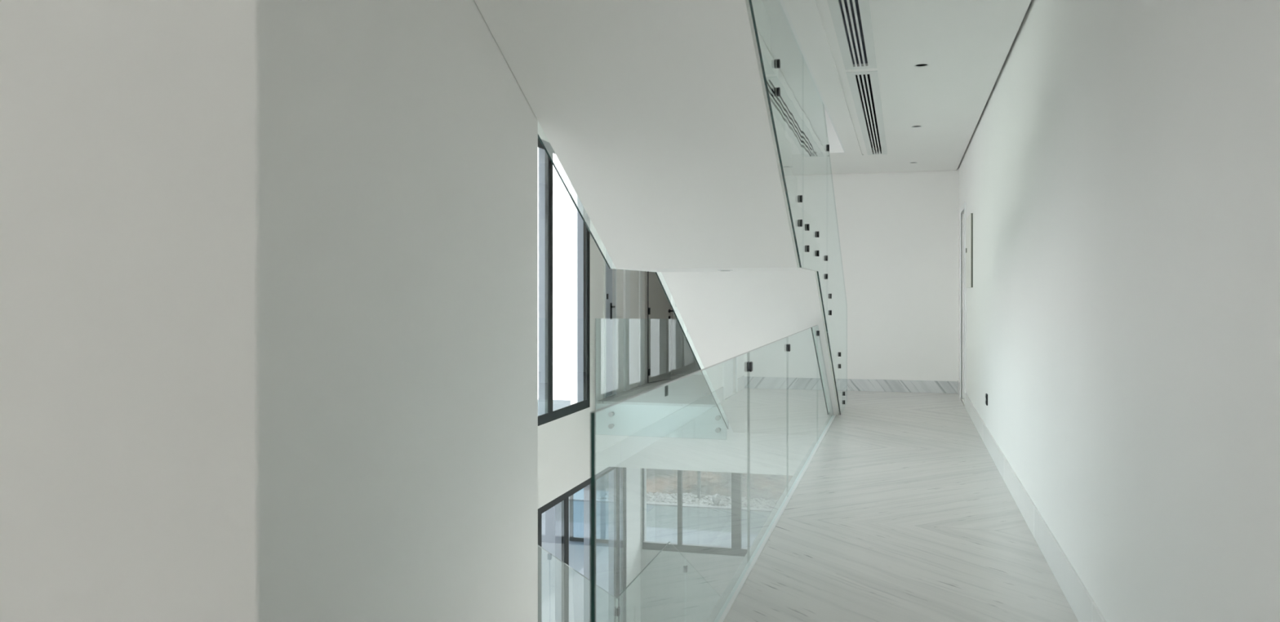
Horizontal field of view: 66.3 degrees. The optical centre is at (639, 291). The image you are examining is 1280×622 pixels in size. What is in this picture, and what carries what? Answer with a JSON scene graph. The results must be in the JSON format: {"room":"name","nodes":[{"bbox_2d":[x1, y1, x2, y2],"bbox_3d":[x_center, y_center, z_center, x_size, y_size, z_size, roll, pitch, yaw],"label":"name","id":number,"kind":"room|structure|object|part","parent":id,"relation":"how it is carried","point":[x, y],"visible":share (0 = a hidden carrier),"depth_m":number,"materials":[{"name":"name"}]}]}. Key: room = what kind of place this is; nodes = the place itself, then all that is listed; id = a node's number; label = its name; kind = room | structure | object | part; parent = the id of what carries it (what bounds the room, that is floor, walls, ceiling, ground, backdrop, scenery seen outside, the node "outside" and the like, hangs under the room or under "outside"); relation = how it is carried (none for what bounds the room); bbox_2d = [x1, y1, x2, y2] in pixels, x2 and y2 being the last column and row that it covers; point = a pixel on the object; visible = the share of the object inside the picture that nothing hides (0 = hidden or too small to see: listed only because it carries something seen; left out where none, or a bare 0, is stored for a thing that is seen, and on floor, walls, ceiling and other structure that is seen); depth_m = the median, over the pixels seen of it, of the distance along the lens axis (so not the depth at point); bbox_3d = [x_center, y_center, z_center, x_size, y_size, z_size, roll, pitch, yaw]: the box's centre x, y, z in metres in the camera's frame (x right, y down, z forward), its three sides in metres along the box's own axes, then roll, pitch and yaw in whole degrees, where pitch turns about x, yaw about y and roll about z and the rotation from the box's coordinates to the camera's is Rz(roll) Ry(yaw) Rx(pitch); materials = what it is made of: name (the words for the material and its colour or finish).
{"room":"upper floor hallway","nodes":[
{"label":"upper floor hallway","id":0,"kind":"room"},
{"bbox_2d":[0,0,257,621],"bbox_3d":[-1.614,-0.175,-0.798,1.202,3.050,4.420,0,0,15],"label":"wall","id":1,"kind":"structure","parent":0,"point":[128,128],"depth_m":0.98,"materials":[{"name":"paint"}]},
{"bbox_2d":[257,0,537,621],"bbox_3d":[-1.762,0.080,1.344,0.198,10.860,8.480,0,0,15],"label":"wall","id":2,"kind":"structure","parent":0,"point":[397,140],"depth_m":3.91,"materials":[{"name":"paint"}]},
{"bbox_2d":[537,121,672,621],"bbox_3d":[-0.949,0.080,10.999,0.250,10.860,10.950,0,0,15],"label":"wall","id":3,"kind":"structure","parent":0,"point":[563,442],"depth_m":11.99,"materials":[{"name":"paint"}]},
{"bbox_2d":[537,137,590,426],"bbox_3d":[-1.424,-0.098,9.004,0.121,2.985,5.850,0,0,15],"label":"window","id":4,"kind":"structure","parent":3,"relation":"in","point":[546,414],"depth_m":10.53,"materials":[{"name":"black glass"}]},
{"bbox_2d":[537,466,626,621],"bbox_3d":[-1.214,3.610,9.782,0.121,2.720,7.460,0,0,15],"label":"window","id":5,"kind":"structure","parent":3,"relation":"in","point":[616,475],"depth_m":11.97,"materials":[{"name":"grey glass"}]},
{"bbox_3d":[-1.237,3.610,9.788,0.075,2.720,7.460,0,0,15],"label":"frame","id":6,"kind":"part","parent":5,"relation":"part of","materials":[{"name":"grey metal"}]},
{"bbox_2d":[603,244,617,398],"bbox_3d":[-0.412,0.165,12.605,0.094,2.370,0.530,0,0,15],"label":"door","id":7,"kind":"structure","parent":3,"relation":"in","point":[607,273],"depth_m":12.65,"materials":[{"name":"paint"}]},
{"bbox_3d":[-0.366,0.258,12.699,0.054,0.215,0.135,0,0,15],"label":"handle","id":8,"kind":"part","parent":7,"relation":"part of","materials":[{"name":"black metal"}]},
{"bbox_2d":[623,269,630,391],"bbox_3d":[-0.180,-0.125,13.324,0.032,2.950,0.240,0,0,15],"label":"trim","id":9,"kind":"structure","parent":3,"relation":"attached to","point":[627,272],"depth_m":13.25,"materials":[{"name":"paint"}]},
{"bbox_2d":[639,270,642,386],"bbox_3d":[0.008,-0.125,14.040,0.022,2.950,0.120,0,0,15],"label":"trim","id":10,"kind":"structure","parent":3,"relation":"attached to","point":[640,271],"depth_m":13.99,"materials":[{"name":"paint"}]},
{"bbox_2d":[644,271,675,383],"bbox_3d":[0.312,0.140,14.740,0.281,2.420,0.990,0,0,15],"label":"door","id":11,"kind":"structure","parent":3,"relation":"in","point":[658,310],"depth_m":14.65,"materials":[{"name":"paint"}]},
{"bbox_2d":[672,298,700,374],"bbox_3d":[1.387,-1.600,15.911,1.710,7.500,0.250,0,0,15],"label":"wall","id":12,"kind":"structure","parent":0,"point":[684,362],"depth_m":15.97,"materials":[{"name":"paint"}]},
{"bbox_2d":[640,167,958,621],"bbox_3d":[2.142,0.080,13.637,4.350,10.860,0.250,0,0,15],"label":"wall","id":13,"kind":"structure","parent":0,"point":[898,231],"depth_m":13.17,"materials":[{"name":"paint"}]},
{"bbox_2d":[642,468,682,551],"bbox_3d":[2.038,2.960,13.597,4.130,1.500,0.080,0,0,15],"label":"window","id":14,"kind":"structure","parent":13,"relation":"in","point":[651,545],"depth_m":14.00,"materials":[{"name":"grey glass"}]},
{"bbox_2d":[847,378,957,393],"bbox_3d":[2.832,1.270,13.317,2.825,0.160,0.014,0,0,15],"label":"baseboard","id":15,"kind":"structure","parent":13,"relation":"attached to","point":[856,384],"depth_m":13.12,"materials":[{"name":"stone"}]},
{"bbox_2d":[596,373,1078,621],"bbox_3d":[0.170,1.750,6.271,4.370,0.800,19.000,0,0,15],"label":"floor","id":16,"kind":"structure","parent":0,"point":[902,511],"depth_m":5.75,"materials":[{"name":"wood"}]},
{"bbox_2d":[595,318,683,438],"bbox_3d":[0.247,1.040,11.794,1.623,1.420,0.094,0,0,15],"label":"glass balustrade","id":17,"kind":"object","parent":16,"relation":"on","point":[610,414],"visible":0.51,"depth_m":11.98,"materials":[{"name":"teal"}]},
{"bbox_2d":[474,0,847,415],"bbox_3d":[0.700,-0.870,7.714,1.370,5.084,8.938,0,0,15],"label":"staircase","id":18,"kind":"structure","parent":16,"relation":"on","point":[691,135],"depth_m":5.65,"materials":[{"name":"paint"}]},
{"bbox_3d":[-0.385,-1.318,6.244,0.012,2.317,1.678,0,0,15],"label":"glass panel","id":19,"kind":"part","parent":18,"relation":"part of","materials":[{"name":"teal"}]},
{"bbox_3d":[0.131,-0.614,8.161,0.012,2.073,2.286,0,0,15],"label":"glass panel","id":20,"kind":"part","parent":18,"relation":"part of","materials":[{"name":"teal"}]},
{"bbox_3d":[0.733,0.145,10.398,0.012,2.954,2.338,0,0,15],"label":"glass panel","id":21,"kind":"part","parent":18,"relation":"part of","materials":[{"name":"teal"}]},
{"bbox_2d":[717,269,733,271],"bbox_3d":[0.635,-0.157,7.285,0.109,0.006,0.109,0,0,9],"label":"recessed light","id":22,"kind":"object","parent":18,"relation":"attached to","point":[717,269],"depth_m":7.25,"materials":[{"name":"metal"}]},
{"bbox_3d":[0.794,-1.513,5.508,0.012,2.707,2.446,0,0,15],"label":"glass panel","id":23,"kind":"part","parent":18,"relation":"part of","materials":[{"name":"teal"}]},
{"bbox_3d":[1.399,-0.644,7.753,0.012,2.020,2.196,0,0,15],"label":"glass panel","id":24,"kind":"part","parent":18,"relation":"part of","materials":[{"name":"teal"}]},
{"bbox_3d":[2.094,-0.020,10.337,0.012,2.733,3.148,0,0,15],"label":"glass panel","id":25,"kind":"part","parent":18,"relation":"part of","materials":[{"name":"teal"}]},
{"bbox_2d":[718,415,835,621],"bbox_3d":[1.070,1.365,6.847,0.068,0.031,9.220,0,0,15],"label":"trim","id":26,"kind":"structure","parent":16,"relation":"on","point":[745,576],"depth_m":5.28,"materials":[{"name":"paint"}]},
{"bbox_2d":[590,324,834,621],"bbox_3d":[0.993,0.823,6.524,0.036,1.051,8.536,0,0,15],"label":"glass balustrade","id":27,"kind":"object","parent":26,"relation":"on","point":[757,417],"visible":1,"depth_m":4.46,"materials":[{"name":"teal"}]},
{"bbox_3d":[0.209,0.823,3.609,0.012,1.051,2.498,0,0,15],"label":"glass panel","id":28,"kind":"part","parent":27,"relation":"part of","materials":[{"name":"teal"}]},
{"bbox_3d":[0.751,0.823,5.623,0.012,1.051,1.666,0,0,15],"label":"glass panel","id":29,"kind":"part","parent":27,"relation":"part of","materials":[{"name":"teal"}]},
{"bbox_3d":[1.268,0.823,7.545,0.012,1.051,2.306,0,0,15],"label":"glass panel","id":30,"kind":"part","parent":27,"relation":"part of","materials":[{"name":"teal"}]},
{"bbox_3d":[1.836,0.823,9.654,0.012,1.050,2.054,0,0,15],"label":"glass panel","id":31,"kind":"part","parent":27,"relation":"part of","materials":[{"name":"teal"}]},
{"bbox_2d":[782,0,1031,173],"bbox_3d":[0.161,-2.055,6.274,4.350,0.910,19.000,0,0,15],"label":"ceiling","id":32,"kind":"structure","parent":0,"point":[966,45],"depth_m":7.15,"materials":[{"name":"paint"}]},
{"bbox_2d":[779,0,845,152],"bbox_3d":[1.277,-2.055,7.247,0.020,0.910,8.340,0,0,15],"label":"trim","id":33,"kind":"structure","parent":32,"relation":"attached to","point":[784,6],"depth_m":6.91,"materials":[{"name":"paint"}]},
{"bbox_2d":[826,0,876,70],"bbox_3d":[1.089,-1.638,5.180,0.222,0.084,3.830,0,0,15],"label":"ceiling vent","id":34,"kind":"object","parent":32,"relation":"in","point":[851,19],"visible":1,"depth_m":6.05,"materials":[{"name":"white metal"}]},
{"bbox_2d":[846,70,887,155],"bbox_3d":[2.194,-1.638,9.284,0.222,0.084,4.470,0,0,15],"label":"ceiling vent","id":35,"kind":"object","parent":32,"relation":"in","point":[864,85],"visible":0.82,"depth_m":8.64,"materials":[{"name":"white metal"}]},
{"bbox_2d":[913,63,929,67],"bbox_3d":[1.991,-1.628,6.929,0.108,0.062,0.108,0,0,15],"label":"recessed light","id":36,"kind":"object","parent":32,"relation":"in","point":[919,65],"visible":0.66,"depth_m":6.96,"materials":[{"name":"black metal"}]},
{"bbox_2d":[958,0,1279,621],"bbox_3d":[2.122,0.080,4.710,0.250,10.860,17.500,0,0,15],"label":"wall","id":37,"kind":"structure","parent":0,"point":[1119,167],"depth_m":3.07,"materials":[{"name":"paint"}]},
{"bbox_2d":[960,201,965,399],"bbox_3d":[3.947,0.155,11.857,0.089,2.390,1.030,0,0,15],"label":"door","id":38,"kind":"structure","parent":37,"relation":"in","point":[962,208],"depth_m":12.24,"materials":[{"name":"paint"}]},
{"bbox_2d":[965,213,973,287],"bbox_3d":[3.582,-0.430,10.676,0.030,0.776,0.880,0,0,15],"label":"box","id":39,"kind":"object","parent":37,"relation":"attached to","point":[969,220],"visible":1,"depth_m":10.46,"materials":[{"name":"white"}]},
{"bbox_2d":[985,393,987,405],"bbox_3d":[3.000,0.936,8.482,0.016,0.096,0.096,0,0,15],"label":"wall socket","id":40,"kind":"object","parent":37,"relation":"attached to","point":[986,394],"visible":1,"depth_m":8.44,"materials":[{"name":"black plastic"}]},
{"bbox_2d":[957,380,1106,621],"bbox_3d":[1.997,1.264,4.744,0.012,0.172,16.996,0,0,15],"label":"baseboard","id":41,"kind":"structure","parent":37,"relation":"attached to","point":[1081,602],"depth_m":5.03,"materials":[{"name":"white paint"}]},
{"bbox_3d":[-0.099,5.360,5.308,4.350,0.300,17.000,0,0,15],"label":"floor","id":42,"kind":"structure","parent":0,"visible":0},
{"bbox_2d":[537,542,681,621],"bbox_3d":[0.700,3.297,7.714,1.370,3.827,8.938,0,0,15],"label":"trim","id":43,"kind":"structure","parent":42,"relation":"on","point":[616,609],"depth_m":7.05,"materials":[{"name":"paint"}]},
{"bbox_3d":[-0.385,2.542,6.244,0.012,2.317,1.678,0,0,15],"label":"glass panel","id":44,"kind":"part","parent":43,"relation":"part of","materials":[{"name":"teal"}]},
{"bbox_3d":[0.131,3.246,8.161,0.012,2.073,2.286,0,0,15],"label":"glass panel","id":45,"kind":"part","parent":43,"relation":"part of","materials":[{"name":"teal"}]},
{"label":"outside","id":46,"kind":"structure","parent":0,"visible":0},
{"bbox_2d":[573,488,666,500],"bbox_3d":[14.429,5.450,22.835,34.000,0.240,4.400,0,0,15],"label":"bed","id":47,"kind":"object","parent":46,"point":[580,494],"depth_m":25.74,"materials":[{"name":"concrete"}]},
{"bbox_2d":[595,468,685,494],"bbox_3d":[7.732,4.270,25.272,18.200,2.200,3.174,0,0,15],"label":"bank","id":48,"kind":"object","parent":47,"relation":"on","point":[663,481],"visible":0.02,"depth_m":25.91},
{"bbox_2d":[596,491,684,503],"bbox_3d":[2.964,5.294,24.570,8.092,0.104,1.730,0,0,15],"label":"pebble bed","id":49,"kind":"object","parent":47,"relation":"on","point":[657,497],"visible":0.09,"depth_m":25.08,"materials":[{"name":"grey gravel"}]},
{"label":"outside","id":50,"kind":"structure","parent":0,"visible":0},
{"bbox_2d":[646,505,684,528],"bbox_3d":[15.017,5.423,19.052,30.900,0.295,2.200,0,0,15],"label":"path","id":51,"kind":"structure","parent":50,"point":[660,517],"depth_m":22.89,"materials":[{"name":"concrete"}]},
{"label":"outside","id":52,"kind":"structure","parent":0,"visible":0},
{"bbox_2d":[542,527,683,621],"bbox_3d":[13.777,5.420,14.446,30.900,0.300,7.340,0,0,15],"label":"paving","id":53,"kind":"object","parent":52,"point":[653,534],"visible":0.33,"depth_m":17.25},
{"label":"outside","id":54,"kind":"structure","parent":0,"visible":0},
{"bbox_2d":[537,399,655,603],"bbox_3d":[-12.786,5.420,21.563,24.100,0.300,55.000,0,0,15],"label":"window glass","id":55,"kind":"object","parent":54,"point":[575,548],"visible":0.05,"depth_m":20.91,"materials":[{"name":"glass"}]},
{"bbox_2d":[568,494,608,543],"bbox_3d":[-0.799,4.270,20.543,1.420,2.000,0.060,0,0,15],"label":"glass screen","id":56,"kind":"object","parent":55,"relation":"on","point":[571,538],"visible":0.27,"depth_m":20.69,"materials":[{"name":"clear glass"}]},
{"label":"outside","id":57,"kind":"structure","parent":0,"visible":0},
{"bbox_2d":[573,497,684,506],"bbox_3d":[13.832,5.405,20.614,34.000,0.330,0.200,0,0,15],"label":"kerb","id":58,"kind":"object","parent":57,"point":[574,499],"depth_m":24.23,"materials":[{"name":"concrete"}]}
]}

